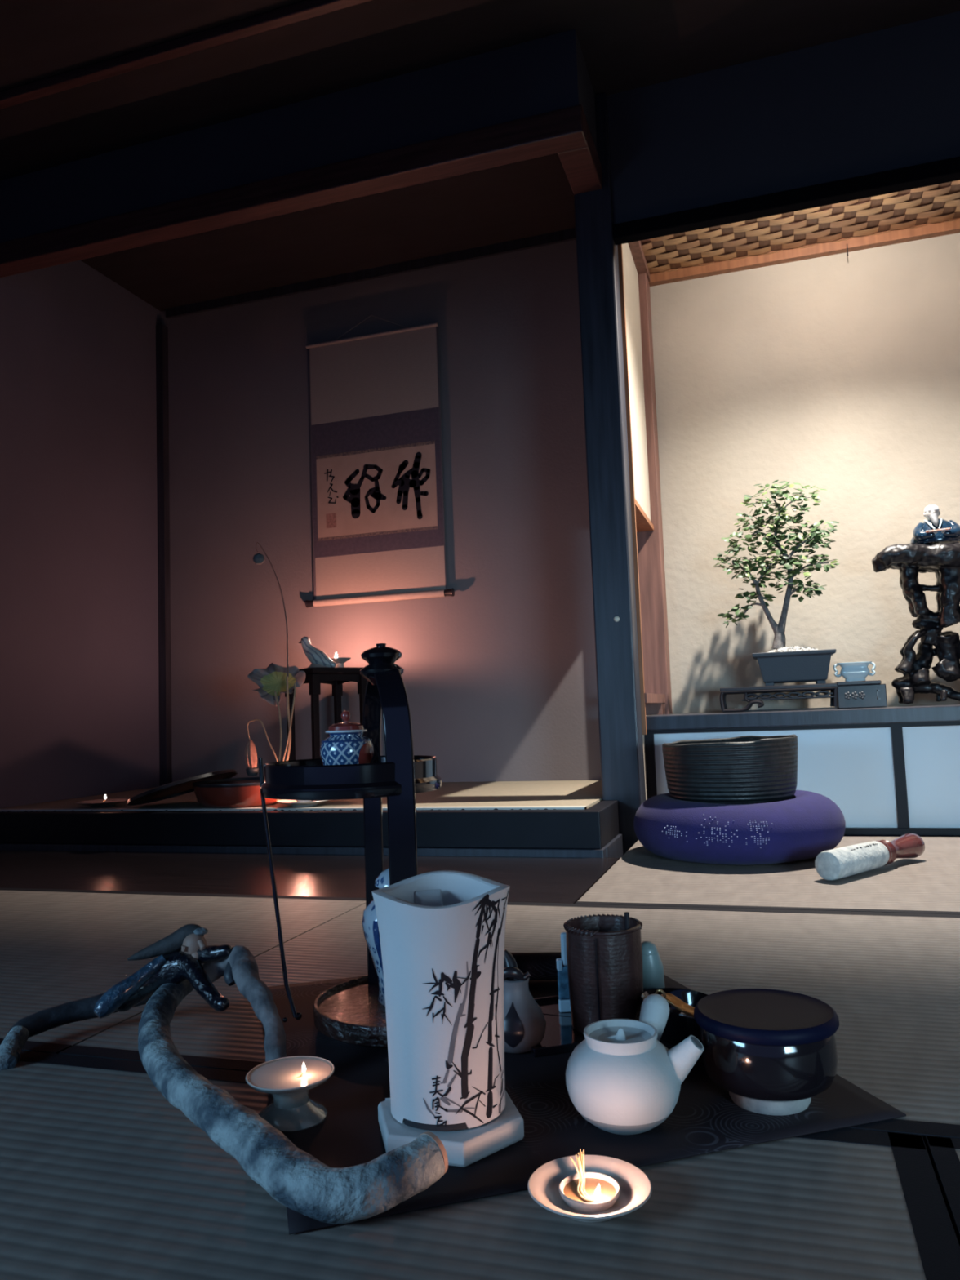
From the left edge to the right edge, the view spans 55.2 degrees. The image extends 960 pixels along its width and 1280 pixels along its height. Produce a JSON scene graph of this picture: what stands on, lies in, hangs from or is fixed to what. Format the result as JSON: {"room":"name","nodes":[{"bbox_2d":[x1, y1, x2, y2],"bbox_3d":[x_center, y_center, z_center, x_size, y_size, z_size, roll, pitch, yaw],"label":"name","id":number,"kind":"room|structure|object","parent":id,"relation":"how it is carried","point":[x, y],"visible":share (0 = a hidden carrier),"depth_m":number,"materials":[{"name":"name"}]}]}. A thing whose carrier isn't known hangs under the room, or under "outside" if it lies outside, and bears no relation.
{"room":"traditional dwelling","nodes":[
{"label":"traditional dwelling","id":0,"kind":"room"},
{"bbox_2d":[0,260,160,808],"bbox_3d":[-2.189,-0.522,1.686,0.060,2.330,5.000,-4,-5,18],"label":"wall","id":1,"kind":"structure","parent":0,"point":[79,691],"depth_m":3.55,"materials":[{"name":"paint"}]},
{"bbox_2d":[0,0,372,109],"bbox_3d":[0.026,-1.710,2.294,3.930,0.029,0.032,-4,-5,18],"label":"trim","id":2,"kind":"structure","parent":1,"relation":"attached to","point":[308,9],"depth_m":2.56,"materials":[{"name":"brown wood"}]},
{"bbox_2d":[0,28,582,242],"bbox_3d":[-0.726,-1.532,2.903,2.110,0.230,0.050,-4,-5,18],"label":"wall","id":3,"kind":"structure","parent":0,"point":[542,75],"depth_m":2.82,"materials":[{"name":"paint"}]},
{"bbox_2d":[0,104,587,277],"bbox_3d":[-0.715,-1.377,2.890,2.120,0.080,0.076,-4,-5,18],"label":"beam","id":4,"kind":"structure","parent":3,"relation":"attached to","point":[562,130],"depth_m":2.80,"materials":[{"name":"brown wood"}]},
{"bbox_2d":[0,850,619,903],"bbox_3d":[-0.740,0.629,2.410,2.125,0.048,0.580,-4,-5,18],"label":"board","id":5,"kind":"object","parent":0,"point":[562,880],"visible":0.56,"depth_m":2.32,"materials":[{"name":"brown wood"}]},
{"bbox_2d":[0,0,959,311],"bbox_3d":[-0.337,-1.795,1.179,4.060,0.070,5.000,-4,-5,18],"label":"ceiling","id":6,"kind":"structure","parent":0,"point":[626,45],"depth_m":2.72,"materials":[{"name":"brown wood"}]},
{"bbox_2d":[160,232,959,782],"bbox_3d":[0.505,-0.476,3.481,3.980,2.330,0.060,-4,-5,18],"label":"wall","id":7,"kind":"structure","parent":0,"point":[499,676],"depth_m":3.53,"materials":[{"name":"paint"}]},
{"bbox_2d":[155,324,172,786],"bbox_3d":[-1.387,-0.388,4.030,0.036,2.040,0.038,-4,-5,18],"label":"trim","id":8,"kind":"structure","parent":7,"relation":"attached to","point":[162,331],"depth_m":4.01,"materials":[{"name":"brown wood"}]},
{"bbox_2d":[165,227,576,319],"bbox_3d":[-0.457,-1.523,3.822,1.994,0.040,0.015,-4,-5,18],"label":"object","id":9,"kind":"object","parent":7,"relation":"attached to","point":[566,235],"visible":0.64,"depth_m":3.80,"materials":[{"name":"brown wood"}]},
{"bbox_2d":[305,315,454,608],"bbox_3d":[-0.429,-0.749,3.738,0.638,1.200,0.036,-4,-5,18],"label":"scroll","id":10,"kind":"object","parent":7,"relation":"attached to","point":[378,512],"visible":1,"depth_m":3.74,"materials":[{"name":"beige paper"}]},
{"bbox_2d":[325,512,336,528],"bbox_3d":[-0.613,-0.492,3.785,0.046,0.060,0.001,-4,-5,18],"label":"print","id":11,"kind":"object","parent":10,"relation":"attached to","point":[331,517],"depth_m":3.78},
{"bbox_2d":[636,272,672,714],"bbox_3d":[0.590,-0.421,3.361,0.141,1.855,0.108,-4,-5,18],"label":"wooden post","id":12,"kind":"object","parent":7,"relation":"attached to","point":[652,589],"depth_m":3.29,"materials":[{"name":"brown wood"}]},
{"bbox_2d":[648,217,959,286],"bbox_3d":[1.468,-1.405,3.187,1.760,0.038,0.032,-4,-5,18],"label":"trim","id":13,"kind":"structure","parent":7,"relation":"attached to","point":[939,228],"depth_m":3.27,"materials":[{"name":"brown wood"}]},
{"bbox_2d":[578,42,650,799],"bbox_3d":[0.446,-0.514,2.977,0.115,2.330,0.938,-4,-5,18],"label":"wall","id":14,"kind":"structure","parent":0,"point":[641,478],"depth_m":3.09,"materials":[{"name":"paint"}]},
{"bbox_2d":[0,800,619,848],"bbox_3d":[-0.630,0.567,2.847,2.078,0.097,0.300,-4,-5,18],"label":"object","id":15,"kind":"structure","parent":14,"relation":"attached to","point":[593,827],"depth_m":2.65,"materials":[{"name":"paint"}]},
{"bbox_2d":[0,833,623,858],"bbox_3d":[-0.624,0.649,2.835,2.086,0.068,0.308,-4,-5,18],"label":"trim","id":16,"kind":"structure","parent":14,"relation":"attached to","point":[614,848],"depth_m":2.63,"materials":[{"name":"brown wood"}]},
{"bbox_2d":[557,122,602,195],"bbox_3d":[0.300,-1.427,2.736,0.090,0.080,0.244,-4,-5,18],"label":"beam","id":17,"kind":"structure","parent":14,"relation":"attached to","point":[582,166],"depth_m":2.71,"materials":[{"name":"brown wood"}]},
{"bbox_2d":[573,92,645,854],"bbox_3d":[0.390,-0.527,2.802,0.115,2.330,0.107,-4,-5,18],"label":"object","id":18,"kind":"structure","parent":14,"relation":"attached to","point":[612,568],"depth_m":2.75,"materials":[{"name":"brown wood"}]},
{"bbox_2d":[617,244,646,734],"bbox_3d":[0.460,-0.561,2.843,0.024,1.700,0.015,-4,-5,18],"label":"trim","id":19,"kind":"structure","parent":14,"relation":"attached to","point":[620,246],"depth_m":2.83,"materials":[{"name":"brown wood"}]},
{"bbox_2d":[628,240,649,281],"bbox_3d":[0.533,-1.374,3.173,0.035,0.036,0.625,-4,-5,18],"label":"trim","id":20,"kind":"structure","parent":14,"relation":"attached to","point":[640,262],"depth_m":3.26,"materials":[{"name":"brown wood"}]},
{"bbox_2d":[635,498,653,532],"bbox_3d":[0.491,-0.413,3.081,0.121,0.018,0.500,-4,-5,18],"label":"trim opening","id":21,"kind":"structure","parent":14,"relation":"attached to","point":[643,523],"depth_m":3.13,"materials":[{"name":"brown wood"}]},
{"bbox_2d":[644,693,665,715],"bbox_3d":[0.529,0.214,3.026,0.107,0.070,0.500,-4,-5,18],"label":"sill","id":22,"kind":"structure","parent":14,"relation":"attached to","point":[655,703],"depth_m":3.15,"materials":[{"name":"brown wood"}]},
{"bbox_2d":[606,11,959,224],"bbox_3d":[1.258,-1.530,2.587,1.785,0.428,0.040,-4,-5,18],"label":"wall","id":23,"kind":"structure","parent":0,"point":[888,99],"depth_m":2.68,"materials":[{"name":"paint"}]},
{"bbox_2d":[612,156,959,244],"bbox_3d":[1.260,-1.296,2.550,1.785,0.046,0.045,-4,-5,18],"label":"lintel","id":24,"kind":"object","parent":23,"relation":"attached to","point":[944,171],"visible":1,"depth_m":2.65,"materials":[{"name":"black wood"}]},
{"bbox_2d":[640,180,959,273],"bbox_3d":[1.386,-1.449,2.898,1.926,0.030,0.638,-4,-5,18],"label":"ceiling","id":25,"kind":"structure","parent":0,"point":[927,197],"depth_m":3.14,"materials":[{"name":"brown wicker"}]},
{"bbox_2d":[843,835,959,836],"bbox_3d":[-0.231,0.524,0.827,4.200,0.025,5.500,-4,-5,18],"label":"floor","id":26,"kind":"structure","parent":0,"point":[843,835],"depth_m":2.92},
{"bbox_2d":[0,887,365,1053],"bbox_3d":[-1.169,0.591,1.766,1.698,0.051,0.903,-4,-5,18],"label":"mat","id":27,"kind":"object","parent":26,"relation":"on","point":[58,946],"visible":0.45,"depth_m":1.70,"materials":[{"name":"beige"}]},
{"bbox_2d":[0,1050,959,1279],"bbox_3d":[-0.769,0.452,0.219,1.848,0.051,1.804,-4,-5,18],"label":"mat","id":28,"kind":"object","parent":26,"relation":"on","point":[102,1177],"visible":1,"depth_m":0.69,"materials":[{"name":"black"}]},
{"bbox_2d":[527,1148,652,1222],"bbox_3d":[0.084,0.417,0.708,0.095,0.036,0.095,-4,-5,18],"label":"oil lamp","id":29,"kind":"object","parent":28,"relation":"on","point":[591,1188],"visible":1,"depth_m":0.71,"materials":[{"name":"beige ceramic"}]},
{"bbox_2d":[58,902,959,1150],"bbox_3d":[0.511,0.487,1.234,1.826,0.051,0.903,-4,-5,18],"label":"mat","id":30,"kind":"object","parent":26,"relation":"on","point":[891,980],"visible":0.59,"depth_m":1.29,"materials":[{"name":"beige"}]},
{"bbox_2d":[267,974,906,1235],"bbox_3d":[0.037,0.462,1.073,0.552,0.008,0.666,-1,-5,-15],"label":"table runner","id":31,"kind":"object","parent":30,"relation":"on","point":[704,1118],"visible":0.26,"depth_m":0.84,"materials":[{"name":"black fabric"}]},
{"bbox_2d":[0,945,448,1224],"bbox_3d":[-0.259,0.415,0.954,0.665,0.110,0.246,-6,-6,40],"label":"branch","id":32,"kind":"object","parent":31,"relation":"on","point":[291,1175],"visible":0.88,"depth_m":0.78,"materials":[{"name":"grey wood"}]},
{"bbox_2d":[93,924,232,1018],"bbox_3d":[-0.372,0.402,1.122,0.169,0.094,0.093,-3,-5,8],"label":"figurine","id":33,"kind":"object","parent":32,"relation":"on","point":[181,954],"visible":1,"depth_m":1.12,"materials":[{"name":"black ceramic"}]},
{"bbox_2d":[245,1055,334,1131],"bbox_3d":[-0.179,0.426,0.870,0.083,0.057,0.083,-4,-5,18],"label":"oil lamp","id":34,"kind":"object","parent":31,"relation":"on","point":[290,1080],"visible":0.93,"depth_m":0.86,"materials":[{"name":"grey ceramic"}]},
{"bbox_2d":[258,643,441,1048],"bbox_3d":[-0.130,0.241,1.187,0.307,0.472,0.241,-4,-5,18],"label":"stand","id":35,"kind":"object","parent":31,"relation":"on","point":[350,1011],"visible":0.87,"depth_m":1.12,"materials":[{"name":"black wood"}]},
{"bbox_2d":[320,711,373,764],"bbox_3d":[-0.174,0.134,1.199,0.069,0.083,0.069,-4,-5,18],"label":"lidded jar","id":36,"kind":"object","parent":35,"relation":"on","point":[346,744],"visible":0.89,"depth_m":1.18,"materials":[{"name":"ceramic"}]},
{"bbox_2d":[312,975,387,1048],"bbox_3d":[-0.089,0.462,1.160,0.239,0.025,0.239,-4,-5,18],"label":"tray","id":37,"kind":"object","parent":35,"relation":"on","point":[350,1011],"depth_m":1.12,"materials":[{"name":"black paint"}]},
{"bbox_2d":[260,755,441,799],"bbox_3d":[-0.167,0.178,1.199,0.233,0.042,0.233,-4,-5,18],"label":"tray","id":38,"kind":"object","parent":35,"relation":"on","point":[394,777],"depth_m":1.10,"materials":[{"name":"black paint"}]},
{"bbox_2d":[361,867,389,1006],"bbox_3d":[-0.104,0.372,1.165,0.092,0.168,0.084,-2,-5,3],"label":"vase","id":39,"kind":"object","parent":35,"relation":"on","point":[370,923],"visible":0.17,"depth_m":1.15,"materials":[{"name":"blue ceramic"}]},
{"bbox_2d":[377,1090,524,1167],"bbox_3d":[-0.028,0.436,0.835,0.140,0.022,0.122,-4,-5,18],"label":"stand","id":40,"kind":"object","parent":31,"relation":"on","point":[464,1148],"visible":0.5,"depth_m":0.79,"materials":[{"name":"white ceramic"}]},
{"bbox_2d":[371,870,510,1130],"bbox_3d":[-0.033,0.332,0.849,0.128,0.214,0.128,-1,-5,-11],"label":"vase","id":41,"kind":"object","parent":40,"relation":"on","point":[442,933],"visible":1,"depth_m":0.80,"materials":[{"name":"white"}]},
{"bbox_2d":[422,891,508,1123],"bbox_3d":[-0.005,0.322,0.806,0.088,0.197,0.027,1,-5,-30],"label":"painting","id":42,"kind":"object","parent":41,"relation":"attached to","point":[463,943],"depth_m":0.80,"materials":[{"name":"black"}]},
{"bbox_2d":[503,948,546,1053],"bbox_3d":[0.039,0.407,1.043,0.069,0.107,0.069,-4,-5,18],"label":"bottle","id":43,"kind":"object","parent":31,"relation":"on","point":[525,1023],"visible":0.82,"depth_m":1.02,"materials":[{"name":"grey ceramic"}]},
{"bbox_2d":[503,951,561,980],"bbox_3d":[0.086,0.459,1.294,0.300,0.036,0.039,-3,-5,6],"label":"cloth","id":44,"kind":"object","parent":31,"relation":"on","point":[540,966],"visible":0.28,"depth_m":1.28,"materials":[{"name":"black fabric"}]},
{"bbox_2d":[528,995,585,1057],"bbox_3d":[0.132,0.459,1.115,0.202,0.009,0.172,-1,-5,-16],"label":"tray","id":45,"kind":"object","parent":31,"relation":"on","point":[560,1037],"visible":0.19,"depth_m":1.07,"materials":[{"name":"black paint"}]},
{"bbox_2d":[555,932,570,1012],"bbox_3d":[0.105,0.415,1.148,0.017,0.096,0.011,-2,-5,-2],"label":"lighter","id":46,"kind":"object","parent":45,"relation":"on","point":[564,1006],"visible":0.66,"depth_m":1.14,"materials":[{"name":"blue plastic"}]},
{"bbox_2d":[563,914,643,1034],"bbox_3d":[0.148,0.396,1.088,0.093,0.121,0.094,-4,-5,18],"label":"basket","id":47,"kind":"object","parent":45,"relation":"on","point":[604,959],"visible":0.93,"depth_m":1.05,"materials":[{"name":"brown wicker"}]},
{"bbox_2d":[623,911,630,929],"bbox_3d":[0.173,0.382,1.070,0.006,0.129,0.019,-2,-5,-3],"label":"stick","id":48,"kind":"object","parent":47,"relation":"in","point":[627,926],"visible":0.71,"depth_m":1.07,"materials":[{"name":"black wood"}]},
{"bbox_2d":[641,941,665,992],"bbox_3d":[0.211,0.419,1.142,0.037,0.089,0.039,-4,-5,18],"label":"glass bottle","id":49,"kind":"object","parent":45,"relation":"on","point":[652,965],"visible":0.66,"depth_m":1.13,"materials":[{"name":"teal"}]},
{"bbox_2d":[565,993,703,1134],"bbox_3d":[0.138,0.393,0.847,0.120,0.097,0.104,-1,-5,-16],"label":"teapot","id":50,"kind":"object","parent":31,"relation":"on","point":[620,1078],"visible":1,"depth_m":0.81,"materials":[{"name":"grey ceramic"}]},
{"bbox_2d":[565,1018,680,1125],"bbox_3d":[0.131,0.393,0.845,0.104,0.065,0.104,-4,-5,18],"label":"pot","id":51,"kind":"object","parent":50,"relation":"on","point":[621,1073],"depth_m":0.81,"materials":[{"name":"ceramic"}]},
{"bbox_2d":[640,987,707,1045],"bbox_3d":[0.247,0.429,1.028,0.145,0.046,0.072,-6,-6,41],"label":"tray","id":52,"kind":"object","parent":31,"relation":"on","point":[677,1028],"visible":0.27,"depth_m":1.02,"materials":[{"name":"black"}]},
{"bbox_2d":[654,989,694,1018],"bbox_3d":[0.219,0.399,1.009,0.060,0.023,0.017,-7,-6,44],"label":"scoop","id":53,"kind":"object","parent":52,"relation":"on","point":[686,1011],"visible":0.56,"depth_m":1.01,"materials":[{"name":"brown wood"}]},
{"bbox_2d":[693,988,839,1115],"bbox_3d":[0.275,0.397,0.881,0.134,0.085,0.134,-4,-5,18],"label":"bowl","id":54,"kind":"object","parent":31,"relation":"on","point":[773,1051],"visible":0.99,"depth_m":0.84,"materials":[{"name":"ceramic"}]},
{"bbox_2d":[574,836,959,914],"bbox_3d":[1.185,0.525,2.011,1.778,0.051,0.984,-4,-5,18],"label":"mat","id":55,"kind":"object","parent":26,"relation":"on","point":[929,882],"visible":0.5,"depth_m":1.93,"materials":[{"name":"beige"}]},
{"bbox_2d":[633,790,845,865],"bbox_3d":[0.654,0.469,2.341,0.518,0.150,0.522,-4,-5,18],"label":"round cushion","id":56,"kind":"object","parent":55,"relation":"on","point":[803,825],"visible":0.85,"depth_m":2.14,"materials":[{"name":"purple fabric"}]},
{"bbox_2d":[662,734,797,804],"bbox_3d":[0.645,0.330,2.371,0.338,0.161,0.338,-4,-5,18],"label":"bowl","id":57,"kind":"object","parent":56,"relation":"on","point":[744,769],"visible":0.97,"depth_m":2.23,"materials":[{"name":"black metal"}]},
{"bbox_2d":[814,833,924,879],"bbox_3d":[0.881,0.481,2.058,0.386,0.062,0.062,2,-6,-39],"label":"mallet","id":58,"kind":"object","parent":55,"relation":"on","point":[835,864],"visible":1,"depth_m":1.99,"materials":[{"name":"grey fabric"}]},
{"bbox_2d":[644,703,959,835],"bbox_3d":[1.437,0.375,2.783,1.782,0.355,0.583,-4,-5,18],"label":"base cabinet","id":59,"kind":"object","parent":26,"relation":"on","point":[889,770],"visible":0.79,"depth_m":2.62,"materials":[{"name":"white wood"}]},
{"bbox_2d":[719,680,887,712],"bbox_3d":[1.031,0.184,2.961,0.494,0.082,0.200,-4,-5,18],"label":"display stand","id":60,"kind":"object","parent":59,"relation":"on","point":[857,694],"visible":1,"depth_m":2.86,"materials":[{"name":"black wood"}]},
{"bbox_2d":[712,480,839,685],"bbox_3d":[0.971,-0.187,3.006,0.404,0.673,0.162,-4,-5,18],"label":"bonsai tree","id":61,"kind":"object","parent":60,"relation":"on","point":[782,664],"visible":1,"depth_m":2.99,"materials":[{"name":"green plant"}]},
{"bbox_2d":[844,692,851,699],"bbox_3d":[1.133,0.172,2.828,0.019,0.025,0.006,-4,-5,18],"label":"flower","id":62,"kind":"object","parent":60,"relation":"on","point":[847,695],"depth_m":2.83,"materials":[{"name":"grey metal"}]},
{"bbox_2d":[833,661,875,681],"bbox_3d":[1.185,0.101,2.907,0.125,0.062,0.072,-4,-5,18],"label":"celadon censer","id":63,"kind":"object","parent":60,"relation":"on","point":[850,671],"visible":0.96,"depth_m":2.88,"materials":[{"name":"teal ceramic"}]},
{"bbox_2d":[851,691,857,699],"bbox_3d":[1.152,0.171,2.822,0.019,0.025,0.006,-4,-5,18],"label":"flower","id":64,"kind":"object","parent":60,"relation":"on","point":[854,694],"depth_m":2.82,"materials":[{"name":"grey metal"}]},
{"bbox_2d":[858,691,865,699],"bbox_3d":[1.171,0.170,2.816,0.019,0.025,0.006,-4,-5,18],"label":"flower","id":65,"kind":"object","parent":60,"relation":"on","point":[861,694],"depth_m":2.81,"materials":[{"name":"grey metal"}]},
{"bbox_2d":[871,542,959,704],"bbox_3d":[1.445,-0.054,2.856,0.398,0.513,0.211,-4,-5,18],"label":"stand","id":66,"kind":"object","parent":59,"relation":"on","point":[942,559],"visible":1,"depth_m":2.83,"materials":[{"name":"black wood"}]},
{"bbox_2d":[910,504,959,544],"bbox_3d":[1.415,-0.360,2.854,0.149,0.122,0.121,-4,-5,18],"label":"figurine","id":67,"kind":"object","parent":66,"relation":"on","point":[935,531],"visible":0.99,"depth_m":2.83,"materials":[{"name":"blue ceramic"}]},
{"bbox_2d":[925,1135,959,1246],"bbox_3d":[0.540,0.371,-0.195,0.896,0.051,1.804,-4,-5,18],"label":"mat","id":68,"kind":"object","parent":26,"relation":"on","point":[944,1153],"visible":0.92,"depth_m":0.74,"materials":[{"name":"black fabric"}]},
{"bbox_3d":[-0.536,0.632,3.210,2.030,0.155,0.944,-4,-5,18],"label":"floor","id":69,"kind":"structure","parent":0,"visible":0},
{"bbox_2d":[0,780,602,811],"bbox_3d":[-0.539,0.546,3.216,2.024,0.015,0.940,-4,-5,18],"label":"mat","id":70,"kind":"object","parent":69,"relation":"on","point":[550,794],"visible":0.43,"depth_m":2.93,"materials":[{"name":"beige wicker"}]},
{"bbox_2d":[75,795,128,807],"bbox_3d":[-1.250,0.532,3.049,0.166,0.039,0.166,-4,-5,18],"label":"oil lamp","id":71,"kind":"object","parent":70,"relation":"on","point":[104,802],"visible":1,"depth_m":3.04,"materials":[{"name":"grey ceramic"}]},
{"bbox_2d":[127,769,237,805],"bbox_3d":[-0.959,0.477,2.969,0.335,0.108,0.349,-4,-5,18],"label":"round tray","id":72,"kind":"object","parent":70,"relation":"on","point":[184,786],"visible":0.87,"depth_m":2.95,"materials":[{"name":"black wood"}]},
{"bbox_2d":[192,777,282,808],"bbox_3d":[-0.756,0.485,2.925,0.303,0.076,0.303,-4,-5,18],"label":"basin","id":73,"kind":"object","parent":70,"relation":"on","point":[232,793],"visible":0.64,"depth_m":2.80,"materials":[{"name":"red ceramic"}]},
{"bbox_2d":[244,542,305,801],"bbox_3d":[-0.648,0.092,2.929,0.195,0.833,0.102,-2,-5,5],"label":"lotus","id":74,"kind":"object","parent":73,"relation":"in","point":[273,680],"visible":0.98,"depth_m":2.93,"materials":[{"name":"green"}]},
{"bbox_2d":[276,799,328,806],"bbox_3d":[-0.538,0.482,2.813,0.166,0.049,0.166,-4,-5,18],"label":"oil lamp","id":75,"kind":"object","parent":70,"relation":"on","point":[293,802],"visible":0.62,"depth_m":2.77,"materials":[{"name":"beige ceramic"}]},
{"bbox_2d":[284,666,367,760],"bbox_3d":[-0.568,0.332,3.422,0.230,0.447,0.230,1,-6,-37],"label":"stand","id":76,"kind":"object","parent":70,"relation":"on","point":[314,676],"visible":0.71,"depth_m":3.36,"materials":[{"name":"black wood"}]},
{"bbox_2d":[298,636,336,668],"bbox_3d":[-0.602,0.046,3.401,0.141,0.122,0.076,-4,-5,18],"label":"bird","id":77,"kind":"object","parent":76,"relation":"on","point":[318,658],"visible":0.95,"depth_m":3.38},
{"bbox_2d":[329,653,351,667],"bbox_3d":[-0.527,0.078,3.463,0.082,0.062,0.082,-4,-5,18],"label":"oil lamp","id":78,"kind":"object","parent":76,"relation":"on","point":[340,661],"visible":0.78,"depth_m":3.44,"materials":[{"name":"beige ceramic"}]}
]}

